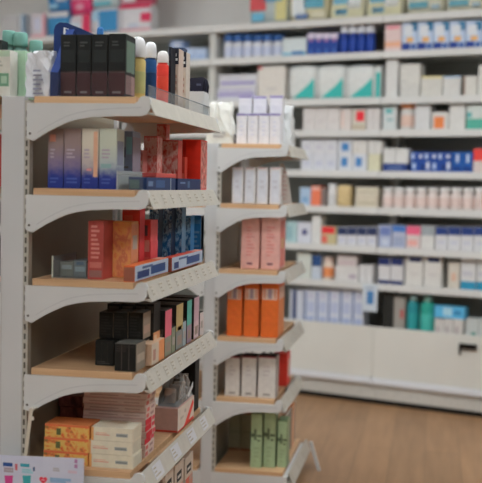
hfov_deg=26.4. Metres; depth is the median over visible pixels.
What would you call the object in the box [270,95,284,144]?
box
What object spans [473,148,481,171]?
box
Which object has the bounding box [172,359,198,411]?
carton
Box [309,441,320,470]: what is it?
tag
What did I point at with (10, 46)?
bottle
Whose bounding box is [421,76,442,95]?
box
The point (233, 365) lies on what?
carton
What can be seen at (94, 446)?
carton
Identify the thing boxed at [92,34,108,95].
box
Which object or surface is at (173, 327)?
carton
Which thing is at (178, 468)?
box
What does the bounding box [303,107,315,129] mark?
box
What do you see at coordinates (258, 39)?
medicine bottle
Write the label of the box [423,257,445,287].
box
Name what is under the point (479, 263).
box
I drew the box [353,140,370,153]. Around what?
box
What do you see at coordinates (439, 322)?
box
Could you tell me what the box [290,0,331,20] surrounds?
pack
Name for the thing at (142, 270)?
box
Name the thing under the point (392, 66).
box
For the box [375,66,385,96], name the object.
box
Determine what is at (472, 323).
box
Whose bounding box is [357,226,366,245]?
box
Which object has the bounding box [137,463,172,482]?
box
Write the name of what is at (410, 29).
box
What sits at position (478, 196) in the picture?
medicine bottle
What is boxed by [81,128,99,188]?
carton
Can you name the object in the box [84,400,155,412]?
carton
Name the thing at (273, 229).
carton
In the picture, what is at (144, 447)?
carton
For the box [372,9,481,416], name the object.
wall shelving
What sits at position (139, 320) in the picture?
carton
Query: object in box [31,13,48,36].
box
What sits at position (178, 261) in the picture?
box
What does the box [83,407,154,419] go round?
carton
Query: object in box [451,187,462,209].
medicine bottle
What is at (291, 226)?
box
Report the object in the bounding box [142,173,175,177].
flat box
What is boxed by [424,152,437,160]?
box
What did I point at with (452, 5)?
pack
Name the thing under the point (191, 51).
box
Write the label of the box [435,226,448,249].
box
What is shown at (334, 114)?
box
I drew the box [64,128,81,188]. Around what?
carton
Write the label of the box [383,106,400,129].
box
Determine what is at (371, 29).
medicine bottle
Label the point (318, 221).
box
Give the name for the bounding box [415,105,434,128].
box
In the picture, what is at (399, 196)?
medicine bottle
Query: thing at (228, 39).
medicine bottle
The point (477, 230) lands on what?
box
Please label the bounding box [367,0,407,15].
pack
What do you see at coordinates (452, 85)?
box
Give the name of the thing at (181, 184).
flat box
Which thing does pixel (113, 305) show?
carton
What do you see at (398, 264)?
box
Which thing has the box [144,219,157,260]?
carton
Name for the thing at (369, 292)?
card
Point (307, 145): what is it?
box
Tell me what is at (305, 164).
box
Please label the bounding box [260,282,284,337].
carton
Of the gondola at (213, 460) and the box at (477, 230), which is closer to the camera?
the gondola at (213, 460)
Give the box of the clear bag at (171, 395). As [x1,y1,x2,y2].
[158,372,192,406]
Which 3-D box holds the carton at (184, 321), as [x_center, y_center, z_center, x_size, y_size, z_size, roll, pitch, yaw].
[-0.228,0.329,3.700,0.050,0.090,0.045,2,3,11]
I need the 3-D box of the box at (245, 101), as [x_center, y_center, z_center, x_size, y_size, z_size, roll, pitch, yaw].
[0.024,-0.588,4.988,0.064,0.237,0.060,2,3,11]
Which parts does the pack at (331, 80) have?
printed panel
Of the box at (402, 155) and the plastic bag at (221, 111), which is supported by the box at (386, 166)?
the box at (402, 155)
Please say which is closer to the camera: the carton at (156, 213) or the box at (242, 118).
the carton at (156, 213)
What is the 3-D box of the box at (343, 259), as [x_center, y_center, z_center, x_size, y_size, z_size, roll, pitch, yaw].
[0.760,0.132,7.203,0.143,0.072,0.100,3,4,28]
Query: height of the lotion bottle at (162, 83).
0.191 m
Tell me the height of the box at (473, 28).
0.183 m
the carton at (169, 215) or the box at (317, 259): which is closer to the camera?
the carton at (169, 215)
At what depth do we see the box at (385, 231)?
7.01 m
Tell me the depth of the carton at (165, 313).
3.45 m
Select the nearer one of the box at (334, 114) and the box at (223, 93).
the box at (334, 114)
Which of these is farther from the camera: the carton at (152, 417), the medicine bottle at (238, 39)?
the medicine bottle at (238, 39)
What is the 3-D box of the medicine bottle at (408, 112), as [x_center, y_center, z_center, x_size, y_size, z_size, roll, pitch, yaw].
[1.134,-0.842,6.957,0.110,0.190,0.110,2,3,11]
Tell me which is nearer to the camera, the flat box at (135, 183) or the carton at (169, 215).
the flat box at (135, 183)
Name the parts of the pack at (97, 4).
printed panel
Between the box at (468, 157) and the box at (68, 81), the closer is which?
the box at (68, 81)
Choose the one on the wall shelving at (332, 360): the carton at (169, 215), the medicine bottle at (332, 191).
the medicine bottle at (332, 191)
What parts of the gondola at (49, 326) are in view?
panel, price rail, price rail, price rail, price rail, price rail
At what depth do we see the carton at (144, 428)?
3.35 m
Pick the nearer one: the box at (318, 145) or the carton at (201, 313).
the carton at (201, 313)
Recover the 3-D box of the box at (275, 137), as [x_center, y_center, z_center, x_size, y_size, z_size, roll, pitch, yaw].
[0.164,-0.530,4.847,0.049,0.144,0.061,2,3,11]
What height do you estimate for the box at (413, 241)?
0.157 m
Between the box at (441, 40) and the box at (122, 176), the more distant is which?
the box at (441, 40)
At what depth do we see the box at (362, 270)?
7.11 m
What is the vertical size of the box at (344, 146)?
0.099 m
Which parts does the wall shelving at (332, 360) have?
panel, shelf, shelf, shelf, drawer, shelf, kick plate, bumper rail, panel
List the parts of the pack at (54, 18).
printed panel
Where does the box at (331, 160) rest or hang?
on the wall shelving at (332, 360)
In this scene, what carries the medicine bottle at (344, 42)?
on the wall shelving at (332, 360)
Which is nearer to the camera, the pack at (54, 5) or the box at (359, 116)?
the box at (359, 116)
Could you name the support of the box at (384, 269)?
on the wall shelving at (413, 369)
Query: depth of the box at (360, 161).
7.08 m
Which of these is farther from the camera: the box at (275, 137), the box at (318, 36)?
the box at (318, 36)
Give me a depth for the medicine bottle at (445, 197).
6.82 m
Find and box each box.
[0,50,17,97]
[3,14,18,31]
[19,14,30,36]
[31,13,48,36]
[58,392,83,406]
[60,35,76,95]
[60,260,73,275]
[60,406,83,417]
[74,258,87,276]
[77,35,91,95]
[88,220,114,279]
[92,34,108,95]
[108,34,135,96]
[124,257,167,281]
[129,177,175,189]
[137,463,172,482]
[140,150,147,172]
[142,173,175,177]
[144,136,162,172]
[150,455,183,482]
[157,124,169,139]
[162,140,181,178]
[166,249,201,271]
[168,47,175,104]
[170,41,189,47]
[174,48,183,107]
[175,178,200,189]
[182,139,206,189]
[182,157,186,178]
[183,52,189,109]
[183,451,192,482]
[185,48,195,59]
[195,48,209,59]
[217,86,257,100]
[219,74,257,86]
[236,113,247,143]
[239,95,252,113]
[247,113,258,143]
[253,96,267,113]
[258,66,290,99]
[258,113,269,143]
[269,113,281,143]
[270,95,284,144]
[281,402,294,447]
[282,37,306,55]
[286,221,302,242]
[290,288,304,319]
[297,222,311,242]
[297,252,316,278]
[300,187,310,204]
[301,140,312,153]
[301,154,312,169]
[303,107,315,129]
[304,288,316,320]
[307,33,314,54]
[311,186,325,205]
[311,215,326,243]
[312,254,326,279]
[313,140,324,153]
[313,154,324,169]
[315,33,322,53]
[315,107,327,129]
[315,288,328,321]
[321,188,328,205]
[321,226,341,244]
[322,33,330,53]
[325,140,337,153]
[325,154,338,169]
[327,107,345,129]
[327,288,340,322]
[330,33,340,53]
[335,265,359,281]
[337,226,346,244]
[337,254,361,265]
[338,139,352,153]
[338,154,352,170]
[339,288,351,323]
[340,109,351,129]
[347,226,356,245]
[351,289,368,325]
[352,109,366,129]
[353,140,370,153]
[353,154,367,170]
[355,195,381,207]
[356,187,382,195]
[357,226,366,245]
[359,264,368,282]
[366,108,373,129]
[366,264,377,282]
[367,226,378,246]
[368,141,374,153]
[368,154,383,170]
[373,108,382,129]
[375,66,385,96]
[375,141,386,153]
[378,256,390,283]
[379,224,392,246]
[382,292,397,327]
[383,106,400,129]
[383,148,396,163]
[383,163,410,170]
[385,25,402,50]
[385,59,402,96]
[391,256,405,284]
[392,225,409,247]
[393,295,409,328]
[396,148,411,163]
[400,64,424,83]
[400,84,420,96]
[402,21,417,49]
[405,256,423,286]
[406,225,420,248]
[410,152,423,160]
[410,161,430,171]
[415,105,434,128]
[417,20,433,49]
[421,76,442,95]
[421,225,438,249]
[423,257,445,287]
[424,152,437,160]
[431,112,449,128]
[431,161,451,171]
[433,20,449,48]
[434,304,468,319]
[434,318,444,332]
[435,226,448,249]
[438,152,452,160]
[443,76,463,95]
[444,318,453,333]
[448,226,460,250]
[448,261,460,288]
[449,20,465,47]
[449,103,468,128]
[452,152,462,171]
[454,319,465,334]
[460,258,477,289]
[461,226,474,251]
[462,152,473,171]
[464,76,478,94]
[465,20,481,47]
[465,317,478,335]
[466,104,481,128]
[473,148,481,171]
[474,226,481,251]
[476,259,481,290]
[478,65,481,94]
[479,318,481,335]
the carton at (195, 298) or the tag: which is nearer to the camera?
the carton at (195, 298)
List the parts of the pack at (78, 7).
printed panel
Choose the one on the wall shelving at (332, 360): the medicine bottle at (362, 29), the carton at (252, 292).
the medicine bottle at (362, 29)
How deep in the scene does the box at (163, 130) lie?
3.81 m
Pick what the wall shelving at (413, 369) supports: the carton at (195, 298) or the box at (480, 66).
the box at (480, 66)
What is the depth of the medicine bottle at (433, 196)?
6.85 m
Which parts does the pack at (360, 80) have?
printed panel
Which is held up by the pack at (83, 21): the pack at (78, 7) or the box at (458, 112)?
the pack at (78, 7)
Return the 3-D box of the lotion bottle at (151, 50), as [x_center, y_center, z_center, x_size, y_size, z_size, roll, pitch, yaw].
[-0.303,-0.561,3.432,0.042,0.210,0.042,2,3,11]
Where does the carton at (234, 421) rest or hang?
on the gondola at (213, 460)
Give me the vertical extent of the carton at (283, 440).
0.231 m
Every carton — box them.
[0,40,7,49]
[0,134,1,186]
[15,51,32,99]
[43,450,88,465]
[44,436,88,452]
[45,416,99,438]
[48,129,63,187]
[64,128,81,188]
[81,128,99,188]
[83,395,154,406]
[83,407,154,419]
[83,413,154,425]
[84,390,155,400]
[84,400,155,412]
[88,436,140,455]
[89,449,141,469]
[91,420,141,442]
[95,338,118,365]
[99,128,123,189]
[99,309,119,337]
[107,302,123,308]
[112,220,138,277]
[114,309,133,338]
[115,339,145,371]
[121,302,137,309]
[122,209,144,261]
[124,131,140,171]
[128,309,150,339]
[135,301,149,308]
[141,425,154,438]
[141,433,153,444]
[141,438,153,451]
[142,420,154,431]
[142,444,153,457]
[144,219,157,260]
[145,337,164,365]
[147,301,160,340]
[149,209,162,256]
[155,395,193,432]
[156,297,191,343]
[160,301,182,350]
[160,307,171,357]
[162,208,175,256]
[165,294,198,339]
[171,326,175,353]
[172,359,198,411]
[175,207,185,253]
[182,320,185,345]
[185,216,194,251]
[191,215,203,260]
[199,311,203,335]
[225,353,243,395]
[227,285,244,335]
[229,414,240,449]
[232,167,244,203]
[241,217,262,268]
[241,352,259,396]
[241,412,250,450]
[243,283,261,336]
[244,167,256,203]
[250,412,263,467]
[256,167,269,203]
[257,352,278,398]
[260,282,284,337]
[261,217,285,269]
[263,413,278,467]
[269,167,283,204]
[274,350,290,385]
[277,416,289,467]
[280,163,291,203]
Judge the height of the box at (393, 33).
0.184 m
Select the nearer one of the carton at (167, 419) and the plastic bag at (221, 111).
the carton at (167, 419)
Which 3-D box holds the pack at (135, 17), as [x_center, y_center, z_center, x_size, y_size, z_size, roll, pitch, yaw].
[-0.789,-1.728,7.971,0.296,0.210,0.125,3,4,28]
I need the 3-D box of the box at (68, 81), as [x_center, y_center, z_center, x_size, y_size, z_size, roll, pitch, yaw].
[-0.524,-0.547,3.226,0.051,0.190,0.106,2,3,11]
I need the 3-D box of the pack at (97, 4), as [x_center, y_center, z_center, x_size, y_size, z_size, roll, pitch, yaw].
[-1.035,-1.969,8.094,0.260,0.254,0.124,3,4,28]
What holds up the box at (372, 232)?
on the wall shelving at (332, 360)
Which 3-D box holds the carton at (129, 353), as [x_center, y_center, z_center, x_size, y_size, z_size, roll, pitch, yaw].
[-0.347,0.356,3.216,0.070,0.086,0.101,2,3,11]
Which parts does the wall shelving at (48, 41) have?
shelf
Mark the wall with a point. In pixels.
(172, 13)
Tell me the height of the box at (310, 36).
0.161 m
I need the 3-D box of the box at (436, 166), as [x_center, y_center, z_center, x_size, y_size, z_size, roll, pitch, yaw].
[1.349,-0.497,6.856,0.137,0.080,0.101,3,4,28]
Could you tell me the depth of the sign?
3.16 m
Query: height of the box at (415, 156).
0.057 m
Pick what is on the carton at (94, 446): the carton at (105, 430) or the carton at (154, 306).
the carton at (105, 430)
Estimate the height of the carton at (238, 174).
0.173 m
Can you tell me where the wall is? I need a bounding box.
[0,0,250,38]
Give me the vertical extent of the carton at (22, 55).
0.151 m
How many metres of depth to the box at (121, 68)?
3.15 m
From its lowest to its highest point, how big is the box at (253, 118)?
0.143 m
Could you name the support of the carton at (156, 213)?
on the gondola at (49, 326)
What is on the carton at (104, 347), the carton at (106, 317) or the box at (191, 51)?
the carton at (106, 317)
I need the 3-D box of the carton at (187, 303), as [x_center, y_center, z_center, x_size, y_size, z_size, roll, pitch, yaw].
[-0.251,0.290,3.776,0.126,0.159,0.071,2,3,11]
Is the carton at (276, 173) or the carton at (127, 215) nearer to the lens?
the carton at (127, 215)
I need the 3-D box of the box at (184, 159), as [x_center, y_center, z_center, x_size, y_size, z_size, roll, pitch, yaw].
[-0.219,-0.257,3.869,0.023,0.122,0.040,2,3,11]
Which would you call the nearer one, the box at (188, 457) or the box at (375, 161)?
the box at (188, 457)
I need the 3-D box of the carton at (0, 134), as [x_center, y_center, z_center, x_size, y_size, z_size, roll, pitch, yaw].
[-0.770,-0.258,3.280,0.084,0.165,0.120,2,3,11]
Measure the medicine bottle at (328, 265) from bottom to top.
0.165 m
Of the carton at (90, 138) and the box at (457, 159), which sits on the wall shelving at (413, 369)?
the box at (457, 159)
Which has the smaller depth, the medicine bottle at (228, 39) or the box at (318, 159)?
the box at (318, 159)
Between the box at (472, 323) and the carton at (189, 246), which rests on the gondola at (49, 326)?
the carton at (189, 246)
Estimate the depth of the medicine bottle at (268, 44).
7.39 m
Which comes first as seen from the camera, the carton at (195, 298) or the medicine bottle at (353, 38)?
the carton at (195, 298)
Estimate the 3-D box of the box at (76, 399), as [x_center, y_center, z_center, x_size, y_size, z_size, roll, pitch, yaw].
[-0.580,0.549,3.591,0.087,0.037,0.100,2,3,11]
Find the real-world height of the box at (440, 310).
0.080 m
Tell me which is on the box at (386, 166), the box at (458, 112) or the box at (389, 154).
the box at (389, 154)
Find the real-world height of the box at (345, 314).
0.310 m
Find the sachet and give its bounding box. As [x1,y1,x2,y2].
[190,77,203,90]
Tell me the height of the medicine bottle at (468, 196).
0.156 m
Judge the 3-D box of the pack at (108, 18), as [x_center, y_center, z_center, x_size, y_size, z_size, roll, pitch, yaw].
[-1.035,-1.738,8.115,0.262,0.205,0.145,3,4,28]
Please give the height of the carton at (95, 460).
0.042 m
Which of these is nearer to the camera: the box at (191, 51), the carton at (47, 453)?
the carton at (47, 453)
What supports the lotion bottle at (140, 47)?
on the gondola at (49, 326)
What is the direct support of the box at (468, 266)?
on the wall shelving at (413, 369)
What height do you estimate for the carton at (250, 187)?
0.174 m
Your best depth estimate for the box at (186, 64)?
3.68 m
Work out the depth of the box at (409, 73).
6.89 m
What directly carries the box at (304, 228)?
on the wall shelving at (332, 360)
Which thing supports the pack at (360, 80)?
on the wall shelving at (332, 360)
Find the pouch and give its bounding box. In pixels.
[283,106,294,146]
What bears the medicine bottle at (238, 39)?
on the wall shelving at (332, 360)
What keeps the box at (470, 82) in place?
on the wall shelving at (413, 369)
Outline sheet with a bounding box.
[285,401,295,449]
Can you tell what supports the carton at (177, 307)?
on the gondola at (49, 326)
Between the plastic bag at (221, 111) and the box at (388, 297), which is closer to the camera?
the plastic bag at (221, 111)
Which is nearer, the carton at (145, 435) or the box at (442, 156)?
the carton at (145, 435)
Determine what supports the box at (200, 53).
on the wall shelving at (198, 37)
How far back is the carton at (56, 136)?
3.19 m
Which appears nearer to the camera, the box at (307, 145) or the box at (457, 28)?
the box at (457, 28)
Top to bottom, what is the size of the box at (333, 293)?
0.304 m
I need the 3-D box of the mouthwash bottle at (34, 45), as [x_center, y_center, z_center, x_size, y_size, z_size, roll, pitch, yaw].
[-0.688,-0.568,3.442,0.045,0.206,0.045,2,3,11]
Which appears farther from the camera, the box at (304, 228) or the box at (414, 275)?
the box at (304, 228)
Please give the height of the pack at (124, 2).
0.226 m
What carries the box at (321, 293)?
on the wall shelving at (332, 360)
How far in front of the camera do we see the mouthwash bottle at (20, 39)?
3.43 m
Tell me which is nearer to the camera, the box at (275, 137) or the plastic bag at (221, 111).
the box at (275, 137)
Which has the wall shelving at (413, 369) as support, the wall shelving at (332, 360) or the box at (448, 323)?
the box at (448, 323)
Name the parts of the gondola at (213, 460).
panel, price rail, price rail, price rail, price rail, price rail, price rail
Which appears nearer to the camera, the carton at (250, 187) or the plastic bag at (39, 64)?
the plastic bag at (39, 64)
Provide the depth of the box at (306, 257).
7.31 m
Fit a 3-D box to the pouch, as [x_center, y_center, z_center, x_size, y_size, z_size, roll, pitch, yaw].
[0.233,-0.567,5.042,0.056,0.200,0.160,2,3,11]
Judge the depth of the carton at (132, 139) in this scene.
3.32 m
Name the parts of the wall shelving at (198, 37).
panel, shelf, shelf, shelf, panel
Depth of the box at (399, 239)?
6.97 m
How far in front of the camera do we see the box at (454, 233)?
6.79 m
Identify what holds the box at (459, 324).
on the wall shelving at (413, 369)
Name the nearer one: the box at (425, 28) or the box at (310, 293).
the box at (425, 28)
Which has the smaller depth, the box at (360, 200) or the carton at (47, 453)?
the carton at (47, 453)
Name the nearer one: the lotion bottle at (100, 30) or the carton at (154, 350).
the carton at (154, 350)
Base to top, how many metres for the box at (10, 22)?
0.199 m
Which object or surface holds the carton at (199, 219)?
on the gondola at (49, 326)
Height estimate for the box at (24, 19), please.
0.200 m
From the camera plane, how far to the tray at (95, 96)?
3.14 m
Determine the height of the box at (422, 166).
0.078 m
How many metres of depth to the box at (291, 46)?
7.29 m
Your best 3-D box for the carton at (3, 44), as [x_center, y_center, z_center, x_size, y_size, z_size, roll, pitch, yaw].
[-0.814,-0.565,3.410,0.062,0.199,0.050,2,3,11]
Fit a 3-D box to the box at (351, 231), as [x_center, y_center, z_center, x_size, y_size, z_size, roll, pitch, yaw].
[0.794,-0.036,7.177,0.070,0.133,0.100,3,4,28]
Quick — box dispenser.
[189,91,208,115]
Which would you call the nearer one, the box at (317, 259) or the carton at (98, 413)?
the carton at (98, 413)
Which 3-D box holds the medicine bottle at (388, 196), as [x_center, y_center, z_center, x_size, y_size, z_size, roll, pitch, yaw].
[1.010,-0.297,7.035,0.076,0.144,0.076,2,3,11]
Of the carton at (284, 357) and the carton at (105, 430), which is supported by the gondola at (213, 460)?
the carton at (284, 357)
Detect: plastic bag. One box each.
[25,50,56,98]
[206,102,236,144]
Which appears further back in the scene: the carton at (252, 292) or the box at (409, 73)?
the box at (409, 73)
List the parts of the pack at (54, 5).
printed panel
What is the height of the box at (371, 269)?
0.127 m
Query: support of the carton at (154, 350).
on the gondola at (49, 326)
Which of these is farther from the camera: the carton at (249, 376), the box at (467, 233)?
the box at (467, 233)
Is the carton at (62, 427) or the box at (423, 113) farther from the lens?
the box at (423, 113)
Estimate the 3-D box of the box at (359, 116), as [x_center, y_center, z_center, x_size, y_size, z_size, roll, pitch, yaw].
[0.835,-0.839,7.120,0.100,0.152,0.100,3,4,28]
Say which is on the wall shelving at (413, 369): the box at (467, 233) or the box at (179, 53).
the box at (467, 233)
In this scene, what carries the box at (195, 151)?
on the gondola at (49, 326)
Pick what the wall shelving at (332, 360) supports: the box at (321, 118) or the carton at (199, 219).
the box at (321, 118)
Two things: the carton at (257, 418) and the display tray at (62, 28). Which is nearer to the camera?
the display tray at (62, 28)
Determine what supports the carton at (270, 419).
on the gondola at (213, 460)
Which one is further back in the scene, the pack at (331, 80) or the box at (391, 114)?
the pack at (331, 80)
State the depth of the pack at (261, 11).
7.38 m
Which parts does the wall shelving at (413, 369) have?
panel, kick plate, drawer, bumper rail, shelf, shelf, shelf, panel, handle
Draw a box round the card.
[362,284,377,311]
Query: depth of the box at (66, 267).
3.26 m
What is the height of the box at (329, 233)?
0.130 m
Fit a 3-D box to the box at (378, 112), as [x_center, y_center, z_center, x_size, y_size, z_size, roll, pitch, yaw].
[0.950,-0.835,7.058,0.046,0.156,0.100,3,4,28]
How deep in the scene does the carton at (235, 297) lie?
4.90 m
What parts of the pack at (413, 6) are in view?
printed panel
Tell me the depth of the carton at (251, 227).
4.87 m
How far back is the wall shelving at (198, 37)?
7.88 m
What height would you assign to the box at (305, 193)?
0.131 m
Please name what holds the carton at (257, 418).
on the gondola at (213, 460)
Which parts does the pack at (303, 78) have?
printed panel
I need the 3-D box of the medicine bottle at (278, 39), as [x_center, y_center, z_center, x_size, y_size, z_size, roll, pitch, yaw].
[0.272,-1.401,7.388,0.078,0.164,0.078,2,3,11]
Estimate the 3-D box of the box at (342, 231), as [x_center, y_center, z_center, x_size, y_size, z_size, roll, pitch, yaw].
[0.729,-0.038,7.213,0.070,0.130,0.100,3,4,28]
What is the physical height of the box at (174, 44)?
0.157 m
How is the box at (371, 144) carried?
on the box at (375, 161)
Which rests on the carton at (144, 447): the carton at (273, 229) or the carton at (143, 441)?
the carton at (143, 441)
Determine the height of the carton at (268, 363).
0.227 m
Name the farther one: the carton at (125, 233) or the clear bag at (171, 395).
the clear bag at (171, 395)
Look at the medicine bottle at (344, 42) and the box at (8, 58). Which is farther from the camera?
the medicine bottle at (344, 42)
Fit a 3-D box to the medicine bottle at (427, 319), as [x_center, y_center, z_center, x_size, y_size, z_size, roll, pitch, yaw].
[1.263,0.518,6.947,0.101,0.302,0.101,2,3,11]
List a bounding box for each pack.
[47,11,73,35]
[49,0,71,12]
[70,14,92,32]
[71,0,94,15]
[92,7,120,32]
[93,0,121,8]
[119,3,158,31]
[121,0,156,4]
[250,0,290,22]
[289,65,318,98]
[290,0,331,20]
[317,65,347,98]
[331,0,367,17]
[337,185,353,206]
[346,65,375,97]
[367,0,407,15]
[407,0,446,13]
[446,0,481,10]
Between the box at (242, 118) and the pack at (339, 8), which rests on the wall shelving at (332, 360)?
the pack at (339, 8)
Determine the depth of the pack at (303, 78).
7.26 m
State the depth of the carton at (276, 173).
4.84 m
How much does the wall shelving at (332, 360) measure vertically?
2.647 m
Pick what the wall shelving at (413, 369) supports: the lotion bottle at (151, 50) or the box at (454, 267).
the box at (454, 267)
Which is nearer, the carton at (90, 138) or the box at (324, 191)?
the carton at (90, 138)
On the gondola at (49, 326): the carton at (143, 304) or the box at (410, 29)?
the carton at (143, 304)
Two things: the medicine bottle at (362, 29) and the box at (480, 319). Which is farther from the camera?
the medicine bottle at (362, 29)
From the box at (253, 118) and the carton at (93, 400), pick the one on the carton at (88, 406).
the carton at (93, 400)
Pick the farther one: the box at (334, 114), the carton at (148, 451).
the box at (334, 114)
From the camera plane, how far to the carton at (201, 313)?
3.96 m
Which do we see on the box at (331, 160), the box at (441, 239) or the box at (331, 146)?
the box at (331, 146)
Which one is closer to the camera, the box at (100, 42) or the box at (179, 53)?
the box at (100, 42)
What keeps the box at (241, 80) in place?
on the box at (223, 93)
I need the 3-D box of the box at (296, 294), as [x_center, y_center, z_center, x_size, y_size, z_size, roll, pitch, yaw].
[0.420,0.484,7.403,0.103,0.284,0.100,3,4,28]
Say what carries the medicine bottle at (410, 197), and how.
on the wall shelving at (413, 369)
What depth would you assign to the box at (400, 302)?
6.99 m
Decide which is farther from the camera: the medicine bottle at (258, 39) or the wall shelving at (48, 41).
the wall shelving at (48, 41)
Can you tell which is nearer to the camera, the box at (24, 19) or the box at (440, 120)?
the box at (440, 120)
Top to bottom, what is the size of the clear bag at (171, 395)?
0.102 m
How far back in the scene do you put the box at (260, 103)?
4.94 m
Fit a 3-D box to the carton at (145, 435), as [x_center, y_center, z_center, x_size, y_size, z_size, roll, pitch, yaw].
[-0.400,0.623,3.393,0.214,0.020,0.111,2,3,11]
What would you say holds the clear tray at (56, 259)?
on the gondola at (49, 326)
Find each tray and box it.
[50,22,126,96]
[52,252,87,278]
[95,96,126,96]
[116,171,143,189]
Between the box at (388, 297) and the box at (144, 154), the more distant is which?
the box at (388, 297)
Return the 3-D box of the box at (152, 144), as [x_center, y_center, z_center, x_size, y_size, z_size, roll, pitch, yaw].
[-0.311,-0.277,3.626,0.049,0.186,0.070,2,3,11]
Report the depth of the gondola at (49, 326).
3.20 m
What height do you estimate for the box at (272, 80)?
0.250 m
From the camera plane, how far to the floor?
6.00 m
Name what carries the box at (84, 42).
in the display tray at (62, 28)
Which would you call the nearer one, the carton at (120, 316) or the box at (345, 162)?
the carton at (120, 316)
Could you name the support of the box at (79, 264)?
in the clear tray at (56, 259)
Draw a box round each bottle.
[2,30,14,50]
[8,44,14,50]
[13,32,27,50]
[29,40,42,99]
[97,27,103,33]
[134,37,145,97]
[145,42,156,98]
[156,51,168,102]
[224,35,233,57]
[234,35,243,57]
[243,35,253,56]
[253,35,263,56]
[263,35,273,56]
[273,35,283,55]
[323,256,334,279]
[327,183,337,205]
[340,25,349,52]
[349,25,357,52]
[358,25,366,51]
[366,25,375,51]
[383,187,393,207]
[394,187,404,207]
[400,104,416,129]
[405,187,415,208]
[407,295,418,329]
[416,187,427,208]
[420,295,434,331]
[427,187,438,208]
[439,187,450,209]
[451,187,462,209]
[462,187,473,210]
[474,187,481,210]
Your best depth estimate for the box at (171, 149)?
3.72 m
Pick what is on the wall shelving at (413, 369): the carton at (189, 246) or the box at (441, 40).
the box at (441, 40)
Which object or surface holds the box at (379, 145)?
on the box at (375, 161)
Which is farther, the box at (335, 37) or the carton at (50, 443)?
the box at (335, 37)
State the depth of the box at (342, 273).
7.16 m
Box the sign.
[0,407,83,482]
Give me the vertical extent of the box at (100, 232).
0.182 m
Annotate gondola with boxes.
[0,85,221,482]
[141,143,310,482]
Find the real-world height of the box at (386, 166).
0.059 m
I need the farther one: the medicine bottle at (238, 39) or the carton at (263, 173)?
the medicine bottle at (238, 39)
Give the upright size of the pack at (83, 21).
0.165 m
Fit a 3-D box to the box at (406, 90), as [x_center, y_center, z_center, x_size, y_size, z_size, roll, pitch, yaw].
[1.156,-1.012,6.939,0.134,0.094,0.100,3,4,28]
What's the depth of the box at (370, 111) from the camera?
7.04 m
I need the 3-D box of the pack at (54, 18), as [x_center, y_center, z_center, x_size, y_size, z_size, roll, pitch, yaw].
[-1.440,-1.757,8.346,0.221,0.198,0.166,3,4,28]
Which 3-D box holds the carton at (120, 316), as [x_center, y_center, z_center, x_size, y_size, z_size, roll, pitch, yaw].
[-0.375,0.266,3.311,0.048,0.085,0.086,2,3,11]
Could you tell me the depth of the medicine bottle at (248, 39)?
7.47 m
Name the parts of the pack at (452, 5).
printed panel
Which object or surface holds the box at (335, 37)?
on the wall shelving at (332, 360)
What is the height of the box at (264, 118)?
0.144 m
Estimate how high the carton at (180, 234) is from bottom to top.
0.223 m
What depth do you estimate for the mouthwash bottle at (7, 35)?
3.43 m
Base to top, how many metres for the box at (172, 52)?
0.207 m
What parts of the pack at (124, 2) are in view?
printed panel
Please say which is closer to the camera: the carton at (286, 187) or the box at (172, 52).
the box at (172, 52)
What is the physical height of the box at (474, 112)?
0.168 m
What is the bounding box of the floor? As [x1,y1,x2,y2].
[118,379,481,482]
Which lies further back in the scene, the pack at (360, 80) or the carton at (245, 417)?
the pack at (360, 80)
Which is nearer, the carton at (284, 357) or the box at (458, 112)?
the carton at (284, 357)
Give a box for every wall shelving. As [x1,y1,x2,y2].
[0,36,53,235]
[93,26,212,373]
[209,15,395,402]
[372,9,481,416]
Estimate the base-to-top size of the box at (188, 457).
0.199 m
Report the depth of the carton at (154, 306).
3.36 m
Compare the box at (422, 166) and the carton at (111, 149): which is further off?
the box at (422, 166)
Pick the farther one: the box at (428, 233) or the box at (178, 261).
the box at (428, 233)
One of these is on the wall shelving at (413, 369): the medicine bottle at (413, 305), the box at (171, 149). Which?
the medicine bottle at (413, 305)
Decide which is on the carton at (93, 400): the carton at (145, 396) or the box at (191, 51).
the carton at (145, 396)
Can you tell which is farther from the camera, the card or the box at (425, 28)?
the card
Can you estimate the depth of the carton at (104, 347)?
3.26 m
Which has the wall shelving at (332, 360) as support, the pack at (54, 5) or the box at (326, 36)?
the box at (326, 36)
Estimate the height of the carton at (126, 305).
0.186 m

